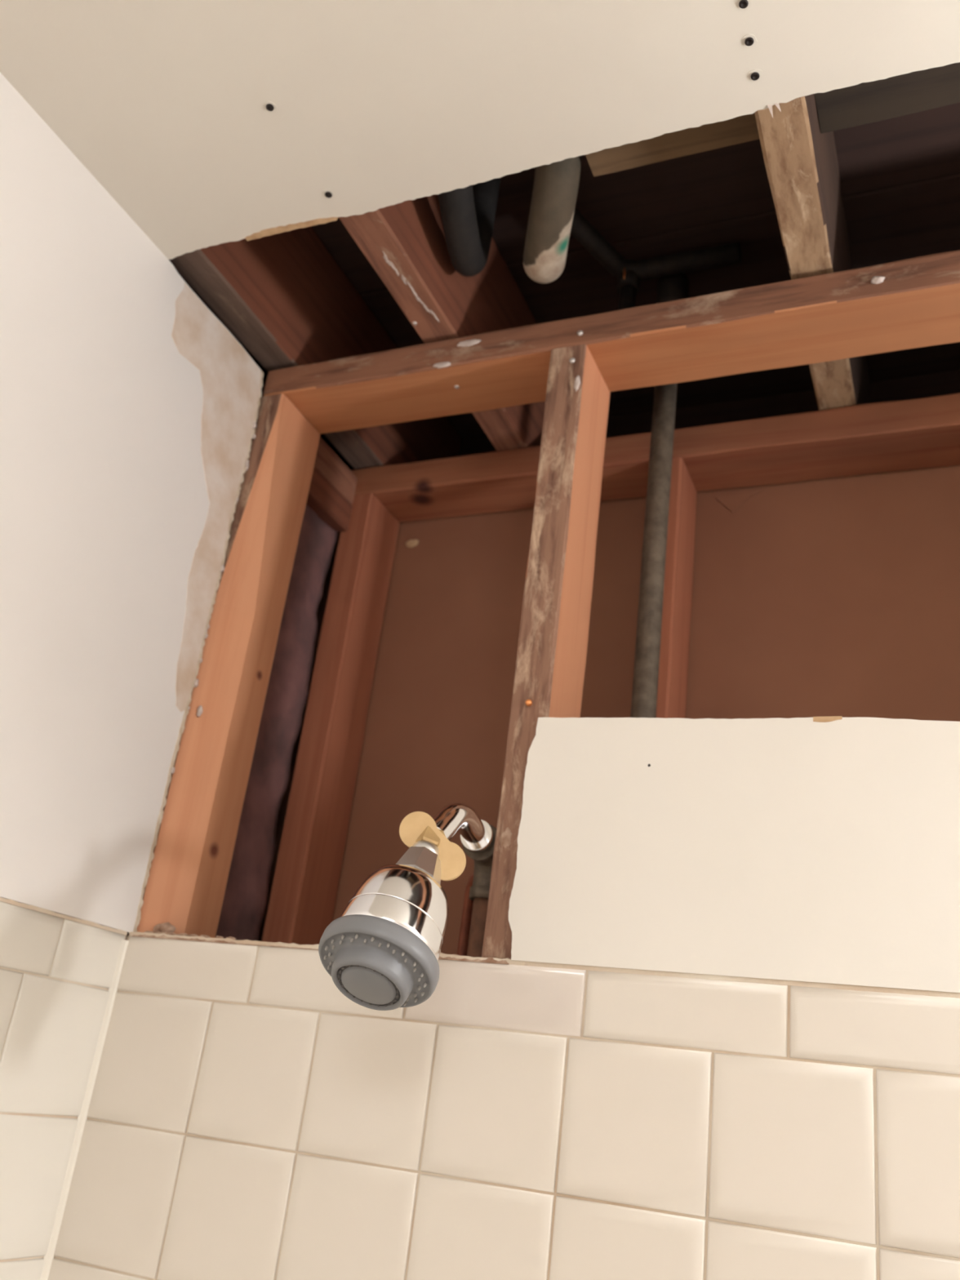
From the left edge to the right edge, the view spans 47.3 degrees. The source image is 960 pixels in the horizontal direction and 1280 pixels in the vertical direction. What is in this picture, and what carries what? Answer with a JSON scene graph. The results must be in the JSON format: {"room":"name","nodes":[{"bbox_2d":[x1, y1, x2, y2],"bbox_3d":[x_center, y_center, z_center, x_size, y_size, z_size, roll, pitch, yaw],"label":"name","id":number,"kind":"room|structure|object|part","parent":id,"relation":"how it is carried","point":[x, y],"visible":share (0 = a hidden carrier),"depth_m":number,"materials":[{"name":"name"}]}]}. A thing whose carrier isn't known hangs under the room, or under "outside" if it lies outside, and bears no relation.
{"room":"bathroom","nodes":[
{"label":"bathroom","id":0,"kind":"room"},
{"bbox_2d":[0,72,263,1279],"bbox_3d":[-0.867,0.323,-0.163,0.020,2.465,2.414,-3,-25,23],"label":"wall","id":1,"kind":"structure","parent":0,"point":[129,409],"depth_m":1.01,"materials":[{"name":"paint"}]},
{"bbox_2d":[187,284,354,470],"bbox_3d":[-0.449,-0.432,1.401,0.020,0.216,1.970,-3,-25,23],"label":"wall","id":2,"kind":"structure","parent":0,"point":[265,373],"depth_m":1.66,"materials":[{"name":"brown wood"}]},
{"bbox_2d":[0,0,959,259],"bbox_3d":[0.334,-0.863,-0.145,2.313,0.020,2.413,-3,-25,23],"label":"ceiling","id":3,"kind":"structure","parent":0,"point":[207,122],"depth_m":0.91,"materials":[{"name":"paint"}]},
{"bbox_2d":[48,715,959,1279],"bbox_3d":[0.646,0.749,0.377,2.313,2.465,0.015,-3,-25,23],"label":"wall","id":4,"kind":"structure","parent":0,"point":[717,1037],"depth_m":0.85,"materials":[{"name":"tile"}]},
{"bbox_2d":[177,102,959,470],"bbox_3d":[0.292,-0.554,1.137,1.560,0.020,1.956,-3,-25,23],"label":"subfloor","id":5,"kind":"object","parent":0,"point":[900,176],"visible":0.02,"depth_m":1.28,"materials":[{"name":"brown wood"}]},
{"bbox_2d":[168,226,462,469],"bbox_3d":[-0.253,-0.439,1.308,0.047,0.189,1.920,-3,-25,23],"label":"joist","id":6,"kind":"object","parent":5,"relation":"attached to","point":[283,295],"visible":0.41,"depth_m":1.33,"materials":[{"name":"brown wood"}]},
{"bbox_2d":[338,194,545,451],"bbox_3d":[-0.058,-0.449,1.223,0.045,0.190,1.920,-3,-25,23],"label":"joist","id":7,"kind":"object","parent":5,"relation":"attached to","point":[405,243],"visible":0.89,"depth_m":1.21,"materials":[{"name":"brown wood"}]},
{"bbox_2d":[458,369,959,456],"bbox_3d":[0.549,-0.263,1.478,1.270,0.188,0.041,-3,-25,23],"label":"board","id":8,"kind":"object","parent":7,"relation":"attached to","point":[940,384],"visible":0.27,"depth_m":1.56,"materials":[{"name":"brown wood"}]},
{"bbox_2d":[438,177,500,276],"bbox_3d":[-0.015,-0.486,1.166,0.037,0.155,0.168,2,-23,12],"label":"pipe","id":9,"kind":"object","parent":5,"relation":"attached to","point":[468,214],"visible":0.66,"depth_m":1.16,"materials":[{"name":"grey metal"}]},
{"bbox_2d":[523,155,741,310],"bbox_3d":[0.139,-0.441,1.200,0.151,0.176,0.321,-15,-32,43],"label":"pipe","id":10,"kind":"object","parent":5,"relation":"hanging from","point":[553,215],"visible":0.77,"depth_m":1.16,"materials":[{"name":"metal"}]},
{"bbox_2d":[754,93,870,410],"bbox_3d":[0.313,-0.469,1.062,0.043,0.190,1.920,-3,-25,23],"label":"joist","id":11,"kind":"object","parent":5,"relation":"attached to","point":[801,162],"visible":0.29,"depth_m":1.02,"materials":[{"name":"brown wood"}]},
{"bbox_2d":[585,112,759,176],"bbox_3d":[0.173,-0.505,1.015,0.174,0.039,0.118,-3,-25,23],"label":"board","id":12,"kind":"object","parent":11,"relation":"attached to","point":[744,128],"visible":0.27,"depth_m":1.04,"materials":[{"name":"brown wood"}]},
{"bbox_2d":[814,62,959,133],"bbox_3d":[0.575,-0.524,0.846,0.614,0.039,0.128,-3,-25,23],"label":"board","id":13,"kind":"object","parent":11,"relation":"attached to","point":[864,103],"visible":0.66,"depth_m":0.97,"materials":[{"name":"wood"}]},
{"bbox_2d":[258,464,959,954],"bbox_3d":[0.265,0.903,0.870,1.500,2.473,0.013,-3,-25,23],"label":"wall","id":14,"kind":"structure","parent":0,"point":[835,596],"depth_m":1.33,"materials":[{"name":"wood"}]},
{"bbox_2d":[672,392,959,491],"bbox_3d":[0.383,-0.242,1.270,0.316,0.044,0.141,-3,-25,23],"label":"plate","id":15,"kind":"object","parent":14,"relation":"on","point":[915,433],"depth_m":1.27,"materials":[{"name":"brown wood"}]},
{"bbox_3d":[0.038,1.468,-0.961,2.530,0.030,2.780,-3,-25,23],"label":"floor","id":16,"kind":"structure","parent":0,"visible":0},
{"bbox_2d":[136,393,319,937],"bbox_3d":[-0.376,0.840,0.865,0.041,2.431,0.090,-3,-25,23],"label":"stud","id":17,"kind":"object","parent":16,"relation":"on","point":[184,890],"visible":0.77,"depth_m":1.19,"materials":[{"name":"brown wood"}]},
{"bbox_2d":[215,503,337,941],"bbox_3d":[-0.326,0.523,1.130,0.048,1.528,0.142,-3,-25,23],"label":"insulation batt","id":18,"kind":"object","parent":17,"relation":"attached to","point":[246,894],"visible":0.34,"depth_m":1.33,"materials":[{"name":"paper"}]},
{"bbox_2d":[306,466,352,532],"bbox_3d":[-0.221,-0.191,1.428,0.043,0.040,0.138,-3,-25,23],"label":"plate","id":19,"kind":"object","parent":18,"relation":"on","point":[331,507],"visible":0.39,"depth_m":1.43,"materials":[{"name":"brown wood"}]},
{"bbox_2d":[314,437,357,504],"bbox_3d":[-0.216,-0.230,1.444,0.043,0.044,0.138,-3,-25,23],"label":"plate","id":20,"kind":"object","parent":19,"relation":"on","point":[327,463],"visible":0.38,"depth_m":1.45,"materials":[{"name":"brown wood"}]},
{"bbox_2d":[261,493,399,944],"bbox_3d":[-0.293,0.931,1.053,0.042,2.430,0.085,-3,-25,23],"label":"stud","id":21,"kind":"object","parent":16,"relation":"on","point":[301,906],"visible":0.58,"depth_m":1.37,"materials":[{"name":"brown wood"}]},
{"bbox_2d":[350,445,540,522],"bbox_3d":[-0.031,-0.220,1.451,0.290,0.044,0.140,-3,-25,23],"label":"plate","id":22,"kind":"object","parent":21,"relation":"on","point":[505,480],"depth_m":1.46,"materials":[{"name":"brown wood"}]},
{"bbox_2d":[456,873,473,955],"bbox_3d":[-0.115,1.088,0.684,0.011,1.900,0.057,13,-23,-12],"label":"pipe","id":23,"kind":"object","parent":16,"relation":"on","point":[463,942],"visible":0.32,"depth_m":1.05,"materials":[{"name":"brown metal"}]},
{"bbox_2d":[462,823,496,957],"bbox_3d":[-0.104,1.053,0.629,0.037,1.924,0.055,-3,-25,23],"label":"pipe","id":24,"kind":"object","parent":16,"relation":"on","point":[479,891],"visible":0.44,"depth_m":0.97,"materials":[{"name":"brown metal"}]},
{"bbox_2d":[318,802,493,1010],"bbox_3d":[-0.042,0.202,0.857,0.089,0.179,0.206,-3,-25,23],"label":"shower fixture","id":25,"kind":"object","parent":24,"relation":"attached to","point":[382,953],"visible":1,"depth_m":0.78,"materials":[{"name":"silver metal"}]},
{"bbox_3d":[-0.037,0.161,0.860,0.057,0.053,0.005,0,-24,17],"label":"wing handle","id":26,"kind":"part","parent":25,"relation":"part of","materials":[{"name":"beige plastic"}]},
{"bbox_3d":[-0.020,0.162,0.922,0.031,0.050,0.112,-3,-25,23],"label":"shower arm","id":27,"kind":"part","parent":25,"relation":"part of","materials":[{"name":"silver metal"}]},
{"bbox_2d":[481,344,609,959],"bbox_3d":[-0.037,0.821,0.714,0.040,2.431,0.095,-3,-25,23],"label":"stud","id":28,"kind":"object","parent":16,"relation":"on","point":[552,652],"visible":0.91,"depth_m":1.06,"materials":[{"name":"brown wood"}]},
{"bbox_2d":[262,249,959,433],"bbox_3d":[0.357,-0.321,1.085,1.302,0.041,0.094,-3,-25,23],"label":"plate","id":29,"kind":"object","parent":28,"relation":"on","point":[912,303],"visible":0.98,"depth_m":1.14,"materials":[{"name":"brown wood"}]},
{"bbox_2d":[630,272,688,717],"bbox_3d":[0.079,0.757,0.830,0.037,2.664,0.037,-3,-25,23],"label":"vertical pipe","id":30,"kind":"object","parent":16,"relation":"on","point":[671,287],"visible":0.41,"depth_m":1.19,"materials":[{"name":"metal"}]},
{"bbox_2d":[656,457,697,718],"bbox_3d":[0.095,0.910,0.885,0.040,2.430,0.085,-3,-25,23],"label":"stud","id":31,"kind":"object","parent":16,"relation":"on","point":[680,548],"visible":0.26,"depth_m":1.27,"materials":[{"name":"brown wood"}]},
{"bbox_2d":[600,432,651,501],"bbox_3d":[0.180,-0.231,1.359,0.102,0.044,0.139,-3,-25,23],"label":"plate","id":32,"kind":"object","parent":31,"relation":"on","point":[626,457],"depth_m":1.36,"materials":[{"name":"brown wood"}]}
]}

